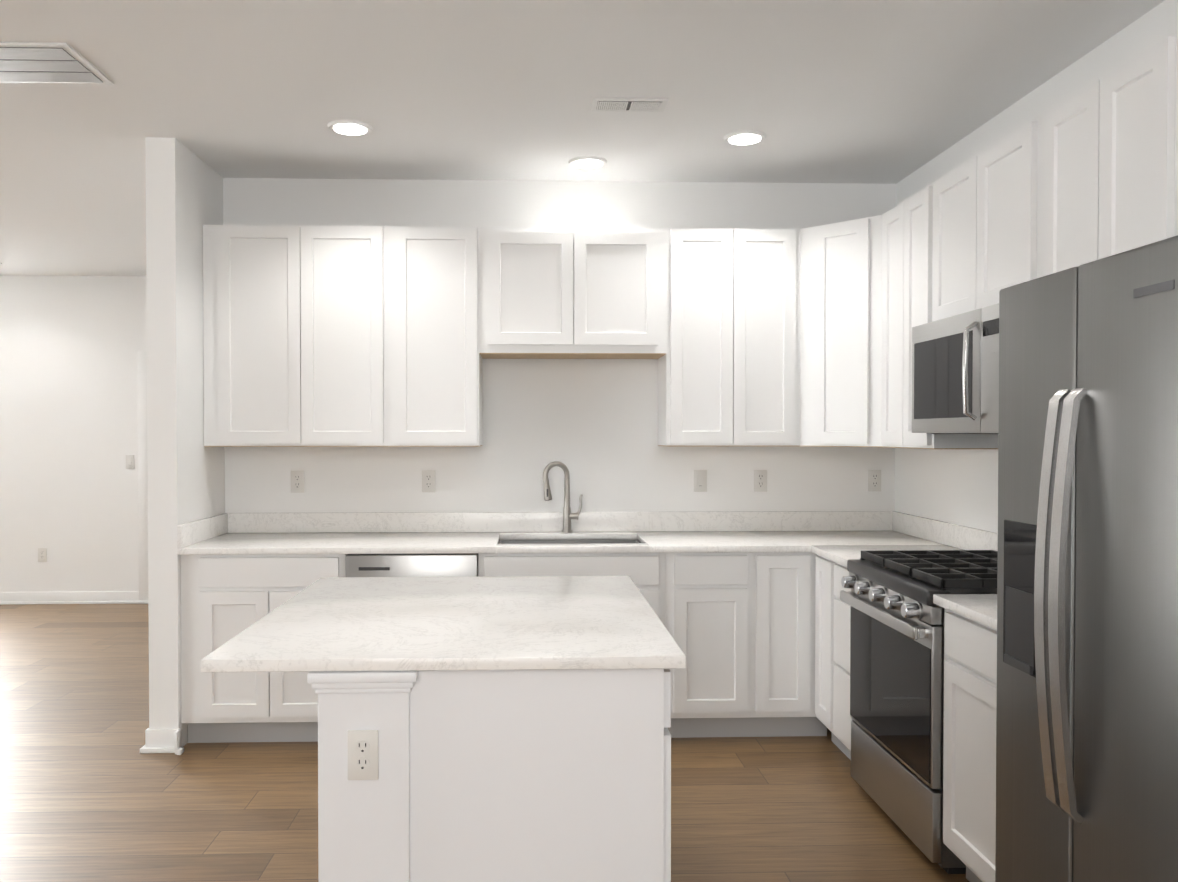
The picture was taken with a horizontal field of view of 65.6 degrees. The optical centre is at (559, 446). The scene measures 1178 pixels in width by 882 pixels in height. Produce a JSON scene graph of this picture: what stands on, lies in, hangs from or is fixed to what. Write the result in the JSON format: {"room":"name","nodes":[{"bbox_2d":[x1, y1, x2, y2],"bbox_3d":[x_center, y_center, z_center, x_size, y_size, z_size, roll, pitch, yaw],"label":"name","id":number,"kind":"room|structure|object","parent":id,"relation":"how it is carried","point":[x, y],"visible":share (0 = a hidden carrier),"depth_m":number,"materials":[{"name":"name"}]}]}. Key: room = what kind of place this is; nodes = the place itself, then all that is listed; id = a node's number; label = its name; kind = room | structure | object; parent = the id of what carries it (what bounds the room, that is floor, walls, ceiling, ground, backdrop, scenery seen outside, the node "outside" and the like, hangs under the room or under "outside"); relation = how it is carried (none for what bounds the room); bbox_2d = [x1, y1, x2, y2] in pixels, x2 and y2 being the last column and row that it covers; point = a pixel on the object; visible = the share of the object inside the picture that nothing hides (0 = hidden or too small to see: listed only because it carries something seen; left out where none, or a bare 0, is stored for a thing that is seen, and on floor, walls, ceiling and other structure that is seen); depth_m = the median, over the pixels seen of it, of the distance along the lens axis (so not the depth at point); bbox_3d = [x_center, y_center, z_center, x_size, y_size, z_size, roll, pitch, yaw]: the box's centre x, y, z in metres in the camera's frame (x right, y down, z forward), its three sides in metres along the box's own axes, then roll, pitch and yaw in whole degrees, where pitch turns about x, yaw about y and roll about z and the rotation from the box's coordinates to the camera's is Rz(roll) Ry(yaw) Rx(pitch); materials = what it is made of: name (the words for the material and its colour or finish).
{"room":"kitchen","nodes":[
{"label":"kitchen","id":0,"kind":"room"},
{"bbox_2d":[0,275,146,591],"bbox_3d":[-4.290,-0.056,7.712,4.650,2.750,0.120,0,1,-2],"label":"wall","id":1,"kind":"structure","parent":0,"point":[70,346],"depth_m":7.66,"materials":[{"name":"white paint"}]},
{"bbox_2d":[38,548,46,561],"bbox_3d":[-4.343,0.910,7.659,0.070,0.115,0.010,0,1,-2],"label":"outlet","id":2,"kind":"object","parent":1,"relation":"attached to","point":[42,554],"visible":1,"depth_m":7.66,"materials":[{"name":"white plastic"}]},
{"bbox_2d":[0,591,147,604],"bbox_3d":[-4.273,1.270,7.655,4.619,0.100,0.033,0,1,-2],"label":"baseboard","id":3,"kind":"structure","parent":1,"relation":"attached to","point":[109,597],"depth_m":7.66,"materials":[{"name":"white wood"}]},
{"bbox_2d":[126,455,133,468],"bbox_3d":[-3.614,0.130,7.670,0.070,0.115,0.012,0,1,-2],"label":"light switch","id":4,"kind":"object","parent":1,"relation":"attached to","point":[129,461],"visible":1,"depth_m":7.67,"materials":[{"name":"white plastic"}]},
{"bbox_2d":[137,351,147,600],"bbox_3d":[-3.039,0.260,7.689,1.010,2.120,0.016,0,1,-2],"label":"door frame","id":5,"kind":"structure","parent":1,"relation":"attached to","point":[142,471],"depth_m":7.67,"materials":[{"name":"white wood"}]},
{"bbox_2d":[145,137,224,746],"bbox_3d":[-1.841,-0.030,5.910,0.130,2.750,3.640,0,1,-2],"label":"wall","id":6,"kind":"structure","parent":0,"point":[184,205],"depth_m":4.10,"materials":[{"name":"white paint"}]},
{"bbox_2d":[140,728,179,752],"bbox_3d":[-1.923,1.296,5.887,0.035,0.100,3.622,0,1,-2],"label":"baseboard","id":7,"kind":"structure","parent":6,"relation":"attached to","point":[162,740],"depth_m":4.10,"materials":[{"name":"white wood"}]},
{"bbox_2d":[0,604,968,881],"bbox_3d":[-2.288,1.428,2.234,8.700,0.060,11.400,0,1,-2],"label":"floor","id":8,"kind":"structure","parent":0,"point":[88,792],"depth_m":3.60,"materials":[{"name":"brown wood"}]},
{"bbox_2d":[180,554,346,742],"bbox_3d":[-1.356,0.924,4.442,0.741,0.884,0.628,0,1,-2],"label":"base cabinet","id":9,"kind":"object","parent":8,"relation":"on","point":[222,596],"depth_m":4.13,"materials":[{"name":"white paint"}]},
{"bbox_2d":[177,511,928,554],"bbox_3d":[0.031,0.414,4.467,3.516,0.132,0.654,0,1,-2],"label":"countertop","id":10,"kind":"structure","parent":9,"relation":"on","point":[736,531],"depth_m":4.69,"materials":[{"name":"white stone"}]},
{"bbox_2d":[543,461,582,532],"bbox_3d":[0.015,0.261,4.708,0.209,0.370,0.096,0,1,-2],"label":"faucet","id":11,"kind":"object","parent":10,"relation":"on","point":[568,515],"visible":1,"depth_m":4.71,"materials":[{"name":"silver metal"}]},
{"bbox_2d":[500,540,638,543],"bbox_3d":[0.051,0.574,4.469,0.694,0.184,0.404,0,1,-2],"label":"sink","id":12,"kind":"object","parent":10,"relation":"in","point":[561,541],"depth_m":4.66,"materials":[{"name":"silver metal"}]},
{"bbox_2d":[345,553,477,576],"bbox_3d":[-0.683,0.924,4.434,0.596,0.876,0.573,0,1,-2],"label":"dishwasher","id":13,"kind":"object","parent":8,"relation":"on","point":[412,565],"visible":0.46,"depth_m":4.14,"materials":[{"name":"grey metal"}]},
{"bbox_2d":[201,576,685,881],"bbox_3d":[-0.282,0.933,2.691,1.110,0.916,1.193,0,1,-2],"label":"kitchen island","id":14,"kind":"object","parent":8,"relation":"on","point":[521,724],"visible":1,"depth_m":2.13,"materials":[{"name":"white paint"}]},
{"bbox_2d":[348,730,377,779],"bbox_3d":[-0.453,0.710,2.099,0.070,0.115,0.010,0,1,-2],"label":"outlet","id":15,"kind":"object","parent":14,"relation":"attached to","point":[362,754],"visible":1,"depth_m":2.10,"materials":[{"name":"white plastic"}]},
{"bbox_2d":[640,552,755,737],"bbox_3d":[0.666,0.923,4.507,0.419,0.884,0.628,0,1,-2],"label":"base cabinet","id":16,"kind":"object","parent":8,"relation":"on","point":[706,601],"depth_m":4.20,"materials":[{"name":"white paint"}]},
{"bbox_2d":[756,552,811,736],"bbox_3d":[1.010,0.923,4.518,0.270,0.884,0.628,0,1,-2],"label":"base cabinet","id":17,"kind":"object","parent":8,"relation":"on","point":[762,640],"depth_m":4.21,"materials":[{"name":"white paint"}]},
{"bbox_2d":[812,552,827,735],"bbox_3d":[1.488,0.929,4.106,0.628,0.884,0.288,0,1,-2],"label":"base cabinet","id":18,"kind":"object","parent":8,"relation":"on","point":[819,563],"depth_m":4.13,"materials":[{"name":"white paint"}]},
{"bbox_2d":[805,519,997,566],"bbox_3d":[1.474,0.422,3.940,0.666,0.132,0.491,0,1,-2],"label":"countertop","id":19,"kind":"structure","parent":18,"relation":"on","point":[842,537],"depth_m":4.31,"materials":[{"name":"white stone"}]},
{"bbox_2d":[828,559,853,759],"bbox_3d":[1.496,0.933,3.832,0.628,0.884,0.260,0,1,-2],"label":"base cabinet","id":20,"kind":"object","parent":8,"relation":"on","point":[839,612],"depth_m":3.88,"materials":[{"name":"white paint"}]},
{"bbox_2d":[840,550,997,873],"bbox_3d":[1.471,0.902,3.318,0.695,0.960,0.752,0,1,-2],"label":"range","id":21,"kind":"object","parent":8,"relation":"on","point":[897,670],"visible":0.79,"depth_m":3.18,"materials":[{"name":"silver metal"}]},
{"bbox_2d":[943,608,996,881],"bbox_3d":[1.535,0.950,2.620,0.628,0.884,0.634,0,1,-2],"label":"base cabinet","id":22,"kind":"object","parent":8,"relation":"on","point":[970,646],"depth_m":2.72,"materials":[{"name":"white paint"}]},
{"bbox_2d":[933,594,996,629],"bbox_3d":[1.526,0.441,2.613,0.646,0.132,0.633,0,1,-2],"label":"countertop","id":23,"kind":"structure","parent":22,"relation":"on","point":[981,608],"depth_m":2.76,"materials":[{"name":"white stone"}]},
{"bbox_2d":[995,235,1177,881],"bbox_3d":[1.443,0.500,1.881,0.804,1.805,0.812,0,1,-2],"label":"refrigerator","id":24,"kind":"object","parent":8,"relation":"on","point":[1087,696],"visible":1,"depth_m":1.89,"materials":[{"name":"grey metal"}]},
{"bbox_2d":[223,178,895,543],"bbox_3d":[0.079,-0.015,4.851,3.640,2.750,0.120,0,1,-2],"label":"wall","id":25,"kind":"structure","parent":0,"point":[591,425],"depth_m":4.78,"materials":[{"name":"white paint"}]},
{"bbox_2d":[203,225,302,446],"bbox_3d":[-1.496,-0.541,4.570,0.471,1.070,0.323,0,1,-2],"label":"upper cabinet","id":26,"kind":"object","parent":25,"relation":"attached to","point":[253,274],"depth_m":4.42,"materials":[{"name":"white paint"}]},
{"bbox_2d":[291,470,303,492],"bbox_3d":[-1.364,0.182,4.742,0.070,0.115,0.010,0,1,-2],"label":"outlet","id":27,"kind":"object","parent":25,"relation":"attached to","point":[297,481],"visible":1,"depth_m":4.74,"materials":[{"name":"white plastic"}]},
{"bbox_2d":[303,225,390,446],"bbox_3d":[-1.049,-0.541,4.584,0.423,1.070,0.323,0,1,-2],"label":"upper cabinet","id":28,"kind":"object","parent":25,"relation":"attached to","point":[353,336],"depth_m":4.43,"materials":[{"name":"white paint"}]},
{"bbox_2d":[422,470,434,491],"bbox_3d":[-0.685,0.182,4.764,0.070,0.115,0.010,0,1,-2],"label":"outlet","id":29,"kind":"object","parent":25,"relation":"attached to","point":[428,480],"visible":1,"depth_m":4.76,"materials":[{"name":"white plastic"}]},
{"bbox_2d":[391,226,482,446],"bbox_3d":[-0.618,-0.541,4.598,0.439,1.070,0.323,0,1,-2],"label":"upper cabinet","id":30,"kind":"object","parent":25,"relation":"attached to","point":[437,271],"depth_m":4.44,"materials":[{"name":"white paint"}]},
{"bbox_2d":[483,227,574,358],"bbox_3d":[-0.169,-0.769,4.609,0.461,0.615,0.323,0,1,-2],"label":"upper cabinet","id":31,"kind":"object","parent":25,"relation":"attached to","point":[529,272],"depth_m":4.46,"materials":[{"name":"white paint"}]},
{"bbox_2d":[575,227,670,359],"bbox_3d":[0.291,-0.769,4.624,0.459,0.615,0.323,0,1,-2],"label":"upper cabinet","id":32,"kind":"object","parent":25,"relation":"attached to","point":[623,275],"depth_m":4.47,"materials":[{"name":"white paint"}]},
{"bbox_2d":[658,228,738,445],"bbox_3d":[0.684,-0.542,4.640,0.327,1.070,0.323,0,1,-2],"label":"upper cabinet","id":33,"kind":"object","parent":25,"relation":"attached to","point":[696,383],"depth_m":4.49,"materials":[{"name":"white paint"}]},
{"bbox_2d":[694,470,706,491],"bbox_3d":[0.740,0.181,4.809,0.070,0.115,0.012,0,1,-2],"label":"outlet","id":34,"kind":"object","parent":25,"relation":"attached to","point":[700,480],"visible":1,"depth_m":4.81,"materials":[{"name":"white plastic"}]},
{"bbox_2d":[754,470,766,491],"bbox_3d":[1.060,0.181,4.820,0.070,0.115,0.010,0,1,-2],"label":"outlet","id":35,"kind":"object","parent":25,"relation":"attached to","point":[760,480],"visible":1,"depth_m":4.82,"materials":[{"name":"white plastic"}]},
{"bbox_2d":[735,228,798,445],"bbox_3d":[1.016,-0.542,4.650,0.337,1.070,0.323,0,1,-2],"label":"upper cabinet","id":36,"kind":"object","parent":25,"relation":"attached to","point":[767,390],"depth_m":4.50,"materials":[{"name":"white paint"}]},
{"bbox_2d":[799,215,878,446],"bbox_3d":[1.488,-0.540,4.523,0.599,1.070,0.608,0,1,-2],"label":"upper cabinet","id":37,"kind":"object","parent":25,"relation":"attached to","point":[839,262],"depth_m":4.36,"materials":[{"name":"white paint"}]},
{"bbox_2d":[868,470,880,490],"bbox_3d":[1.670,0.181,4.840,0.070,0.115,0.010,0,1,-2],"label":"outlet","id":38,"kind":"object","parent":25,"relation":"attached to","point":[874,480],"visible":1,"depth_m":4.84,"materials":[{"name":"white plastic"}]},
{"bbox_2d":[0,0,1164,275],"bbox_3d":[-2.288,-1.392,2.194,8.700,0.080,11.400,0,1,-2],"label":"ceiling","id":39,"kind":"structure","parent":0,"point":[856,90],"depth_m":3.51,"materials":[{"name":"white paint"}]},
{"bbox_2d":[0,42,113,83],"bbox_3d":[-1.952,-1.360,3.248,0.560,0.013,0.355,0,1,-2],"label":"ceiling vent","id":40,"kind":"object","parent":39,"relation":"in","point":[43,63],"visible":1,"depth_m":3.25,"materials":[{"name":"white metal"}]},
{"bbox_2d":[327,119,372,135],"bbox_3d":[-0.903,-1.370,3.930,0.190,0.012,0.190,0,1,-2],"label":"recessed light","id":41,"kind":"object","parent":39,"relation":"in","point":[347,127],"visible":0.96,"depth_m":3.91,"materials":[{"name":"white plastic"}]},
{"bbox_2d":[568,156,606,168],"bbox_3d":[0.136,-1.377,4.434,0.190,0.012,0.190,0,1,-2],"label":"recessed light","id":42,"kind":"object","parent":39,"relation":"in","point":[587,162],"visible":0.94,"depth_m":4.40,"materials":[{"name":"white plastic"}]},
{"bbox_2d":[590,98,668,111],"bbox_3d":[0.276,-1.366,3.658,0.300,0.012,0.140,0,1,-2],"label":"ceiling vent","id":43,"kind":"object","parent":39,"relation":"in","point":[631,104],"visible":1,"depth_m":3.64,"materials":[{"name":"white metal"}]},
{"bbox_2d":[723,130,765,145],"bbox_3d":[0.824,-1.372,4.065,0.190,0.012,0.190,0,1,-2],"label":"recessed light","id":44,"kind":"object","parent":39,"relation":"in","point":[744,137],"visible":0.98,"depth_m":4.04,"materials":[{"name":"white plastic"}]},
{"bbox_2d":[895,0,1177,532],"bbox_3d":[1.968,0.043,0.850,0.120,2.750,8.000,0,1,-2],"label":"wall","id":45,"kind":"structure","parent":0,"point":[957,486],"depth_m":3.93,"materials":[{"name":"white paint"}]},
{"bbox_2d":[875,204,898,447],"bbox_3d":[1.640,-0.534,4.085,0.323,1.070,0.278,0,1,-2],"label":"upper cabinet","id":46,"kind":"object","parent":45,"relation":"attached to","point":[887,310],"depth_m":4.12,"materials":[{"name":"white paint"}]},
{"bbox_2d":[899,187,997,448],"bbox_3d":[1.649,-0.530,3.815,0.323,1.070,0.262,0,1,-2],"label":"upper cabinet","id":47,"kind":"object","parent":45,"relation":"attached to","point":[912,211],"depth_m":3.87,"materials":[{"name":"white paint"}]},
{"bbox_2d":[927,160,970,322],"bbox_3d":[1.659,-0.771,3.490,0.323,0.578,0.380,0,1,-2],"label":"upper cabinet","id":48,"kind":"object","parent":45,"relation":"attached to","point":[949,197],"depth_m":3.52,"materials":[{"name":"white paint"}]},
{"bbox_2d":[971,121,1034,310],"bbox_3d":[1.671,-0.766,3.111,0.323,0.578,0.380,0,1,-2],"label":"upper cabinet","id":49,"kind":"object","parent":45,"relation":"attached to","point":[1000,174],"depth_m":3.14,"materials":[{"name":"white paint"}]},
{"bbox_2d":[912,303,998,433],"bbox_3d":[1.603,-0.261,3.306,0.447,0.430,0.754,0,1,-2],"label":"microwave","id":50,"kind":"object","parent":49,"relation":"attached to","point":[955,374],"visible":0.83,"depth_m":3.28,"materials":[{"name":"grey metal"}]},
{"bbox_2d":[1031,32,1177,279],"bbox_3d":[1.688,-0.512,2.590,0.323,1.070,0.670,0,1,-2],"label":"upper cabinet","id":51,"kind":"object","parent":45,"relation":"attached to","point":[1104,159],"depth_m":2.54,"materials":[{"name":"white paint"}]}
]}

